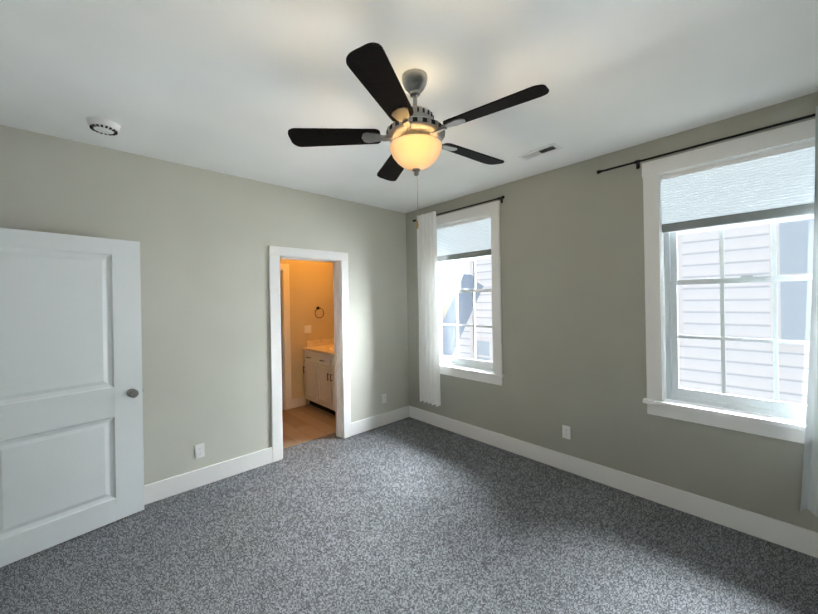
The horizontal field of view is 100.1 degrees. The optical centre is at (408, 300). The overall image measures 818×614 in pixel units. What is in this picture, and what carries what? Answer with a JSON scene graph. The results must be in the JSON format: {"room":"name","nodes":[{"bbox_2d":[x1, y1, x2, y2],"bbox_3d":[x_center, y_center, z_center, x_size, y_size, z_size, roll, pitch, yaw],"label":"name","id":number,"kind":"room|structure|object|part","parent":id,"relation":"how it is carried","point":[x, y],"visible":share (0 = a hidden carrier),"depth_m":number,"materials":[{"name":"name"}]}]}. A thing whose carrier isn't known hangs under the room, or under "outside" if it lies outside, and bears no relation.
{"room":"empty bedroom","nodes":[
{"label":"empty bedroom","id":0,"kind":"room"},
{"bbox_2d":[0,125,408,484],"bbox_3d":[-1.452,0.215,3.380,4.060,2.740,0.140,-1,0,-43],"label":"wall","id":1,"kind":"structure","parent":0,"point":[205,238],"depth_m":3.00,"materials":[{"name":"grey paint"}]},
{"bbox_2d":[0,228,143,566],"bbox_3d":[-2.331,0.573,2.266,0.914,2.030,0.253,-1,0,-43],"label":"entry door","id":2,"kind":"structure","parent":1,"relation":"in","point":[71,433],"depth_m":2.28,"materials":[{"name":"white wood"}]},
{"bbox_2d":[195,443,204,458],"bbox_3d":[-1.796,1.291,2.940,0.070,0.114,0.010,-1,0,-43],"label":"electrical outlet","id":3,"kind":"object","parent":1,"relation":"attached to","point":[199,450],"visible":1,"depth_m":2.94,"materials":[{"name":"white plastic"}]},
{"bbox_2d":[144,447,272,504],"bbox_3d":[-2.049,1.521,2.695,1.940,0.150,0.016,-1,0,-43],"label":"baseboard","id":4,"kind":"structure","parent":1,"relation":"attached to","point":[171,486],"depth_m":2.95,"materials":[{"name":"white wood"}]},
{"bbox_2d":[269,245,350,461],"bbox_3d":[-1.078,0.516,3.723,0.906,2.126,0.180,-1,0,-43],"label":"door frame","id":5,"kind":"structure","parent":1,"relation":"attached to","point":[339,260],"depth_m":3.81,"materials":[{"name":"white wood"}]},
{"bbox_2d":[351,406,407,435],"bbox_3d":[-0.345,1.491,4.281,0.904,0.150,0.020,-1,0,-43],"label":"baseboard","id":6,"kind":"structure","parent":1,"relation":"attached to","point":[363,425],"depth_m":4.24,"materials":[{"name":"white wood"}]},
{"bbox_2d":[382,394,385,403],"bbox_3d":[-0.315,1.236,4.321,0.070,0.114,0.010,-1,0,-43],"label":"electrical outlet","id":7,"kind":"object","parent":1,"relation":"attached to","point":[383,398],"visible":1,"depth_m":4.31,"materials":[{"name":"white plastic"}]},
{"bbox_2d":[280,259,333,404],"bbox_3d":[-1.871,0.223,5.040,1.730,2.740,0.120,-1,0,-43],"label":"wall","id":8,"kind":"structure","parent":0,"point":[311,286],"depth_m":5.23,"materials":[{"name":"beige paint"}]},
{"bbox_2d":[280,264,291,409],"bbox_3d":[-2.139,0.533,4.772,0.945,2.130,0.141,-1,0,-43],"label":"door frame","id":9,"kind":"structure","parent":8,"relation":"attached to","point":[285,336],"depth_m":5.00,"materials":[{"name":"white wood"}]},
{"bbox_2d":[292,396,305,407],"bbox_3d":[-1.550,1.520,4.313,1.176,0.135,1.350,-1,0,-43],"label":"baseboard","id":10,"kind":"structure","parent":8,"relation":"attached to","point":[298,402],"depth_m":5.12,"materials":[{"name":"white"}]},
{"bbox_2d":[304,325,311,332],"bbox_3d":[-1.549,0.438,5.248,0.116,0.116,0.014,-1,0,-43],"label":"light switch","id":11,"kind":"object","parent":8,"relation":"attached to","point":[307,328],"visible":1,"depth_m":5.24,"materials":[{"name":"white plastic"}]},
{"bbox_2d":[315,306,323,317],"bbox_3d":[-1.409,0.181,5.350,0.160,0.184,0.060,-1,0,-43],"label":"towel ring","id":12,"kind":"object","parent":8,"relation":"attached to","point":[317,308],"visible":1,"depth_m":5.35,"materials":[{"name":"black metal"}]},
{"bbox_2d":[282,404,335,448],"bbox_3d":[-1.815,1.643,5.006,1.970,0.100,2.770,-1,0,-43],"label":"floor","id":13,"kind":"structure","parent":0,"point":[305,423],"depth_m":4.38,"materials":[{"name":"wood"}]},
{"bbox_2d":[303,338,335,414],"bbox_3d":[-0.987,1.030,4.932,0.597,1.097,1.217,-1,0,-43],"label":"bathroom vanity","id":14,"kind":"object","parent":13,"relation":"on","point":[319,372],"visible":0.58,"depth_m":4.89,"materials":[{"name":"white wood"}]},
{"bbox_2d":[0,417,817,613],"bbox_3d":[0.030,1.609,1.816,4.060,0.101,4.565,-1,0,-43],"label":"floor carpet","id":15,"kind":"object","parent":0,"point":[408,515],"visible":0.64,"depth_m":2.14,"materials":[{"name":"grey carpet"}]},
{"bbox_2d":[0,0,817,212],"bbox_3d":[-0.938,-1.224,2.803,4.060,0.120,7.260,-1,0,-43],"label":"ceiling","id":16,"kind":"structure","parent":0,"point":[239,88],"depth_m":1.79,"materials":[{"name":"white paint"}]},
{"bbox_2d":[86,117,120,135],"bbox_3d":[-1.976,-1.120,2.216,0.171,0.052,0.171,-1,0,-43],"label":"smoke detector","id":17,"kind":"object","parent":16,"relation":"attached to","point":[103,125],"visible":1,"depth_m":2.18,"materials":[{"name":"white plastic"}]},
{"bbox_2d":[288,42,548,228],"bbox_3d":[0.074,-0.781,1.815,1.263,0.802,1.276,-1,0,-43],"label":"fan light","id":18,"kind":"object","parent":16,"relation":"hanging from","point":[414,136],"visible":1,"depth_m":1.71,"materials":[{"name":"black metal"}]},
{"bbox_3d":[0.037,-0.756,1.809,0.276,0.125,0.276,-1,0,-43],"label":"lamp shade","id":19,"kind":"part","parent":18,"relation":"part of","materials":[{"name":"white glass"}]},
{"bbox_2d":[517,143,561,160],"bbox_3d":[1.051,-1.194,2.760,0.135,0.010,0.310,-1,0,-43],"label":"ceiling vent","id":20,"kind":"object","parent":16,"relation":"in","point":[547,149],"visible":1,"depth_m":2.75,"materials":[{"name":"white plastic"}]},
{"bbox_2d":[406,92,817,531],"bbox_3d":[1.520,0.163,3.081,0.160,2.740,4.350,-1,0,-43],"label":"wall","id":21,"kind":"structure","parent":0,"point":[573,298],"depth_m":2.90,"materials":[{"name":"grey paint"}]},
{"bbox_2d":[413,196,504,406],"bbox_3d":[0.526,0.092,3.933,0.132,2.329,1.334,-1,0,-43],"label":"curtain","id":22,"kind":"object","parent":21,"relation":"attached to","point":[429,374],"visible":0.98,"depth_m":4.18,"materials":[{"name":"white fabric"}]},
{"bbox_3d":[0.224,0.098,4.191,0.042,2.329,0.352,-1,0,-43],"label":"panel","id":23,"kind":"part","parent":22,"relation":"part of","materials":[{"name":"white fabric"}]},
{"bbox_3d":[0.524,-1.037,3.951,0.082,0.070,1.334,-1,0,-43],"label":"rod","id":24,"kind":"part","parent":22,"relation":"part of","materials":[{"name":"brown metal"}]},
{"bbox_2d":[436,201,504,385],"bbox_3d":[0.622,-0.072,4.001,0.203,1.918,1.149,-1,0,-43],"label":"window","id":25,"kind":"structure","parent":21,"relation":"in","point":[473,233],"depth_m":3.88,"materials":[{"name":"white wood"}]},
{"bbox_2d":[562,425,570,439],"bbox_3d":[1.418,1.185,3.086,0.010,0.114,0.070,-1,0,-43],"label":"electrical outlet","id":26,"kind":"object","parent":21,"relation":"attached to","point":[566,434],"visible":1,"depth_m":3.08,"materials":[{"name":"white plastic"}]},
{"bbox_2d":[408,406,817,557],"bbox_3d":[1.429,1.460,3.070,0.020,0.150,4.210,-1,0,-43],"label":"baseboard","id":27,"kind":"structure","parent":21,"relation":"attached to","point":[791,536],"depth_m":2.61,"materials":[{"name":"white wood"}]},
{"bbox_2d":[596,106,817,516],"bbox_3d":[2.155,0.063,2.185,0.132,2.329,1.734,-1,0,-43],"label":"curtain","id":28,"kind":"object","parent":21,"relation":"attached to","point":[809,495],"visible":1,"depth_m":1.96,"materials":[{"name":"white fabric"}]},
{"bbox_3d":[2.154,-1.066,2.202,0.082,0.070,1.734,-1,0,-43],"label":"rod","id":29,"kind":"part","parent":28,"relation":"part of","materials":[{"name":"brown metal"}]},
{"bbox_3d":[2.433,0.058,1.821,0.042,2.329,0.492,-1,0,-43],"label":"panel","id":30,"kind":"part","parent":28,"relation":"part of","materials":[{"name":"white fabric"}]},
{"bbox_2d":[642,119,814,443],"bbox_3d":[2.237,-0.101,2.268,0.203,1.918,1.149,-1,0,-43],"label":"window","id":31,"kind":"structure","parent":21,"relation":"in","point":[766,175],"depth_m":2.35,"materials":[{"name":"white wood"}]},
{"label":"outside","id":32,"kind":"structure","parent":0,"visible":0},
{"bbox_3d":[3.735,4.747,7.373,8.700,0.100,30.000,-1,0,-43],"label":"ground","id":33,"kind":"structure","parent":32,"visible":0},
{"bbox_2d":[442,214,813,420],"bbox_3d":[5.604,-0.507,3.644,1.220,11.062,17.869,-1,0,-43],"label":"house","id":34,"kind":"structure","parent":33,"relation":"on","point":[793,290],"depth_m":4.52,"materials":[{"name":"white"}]}
]}

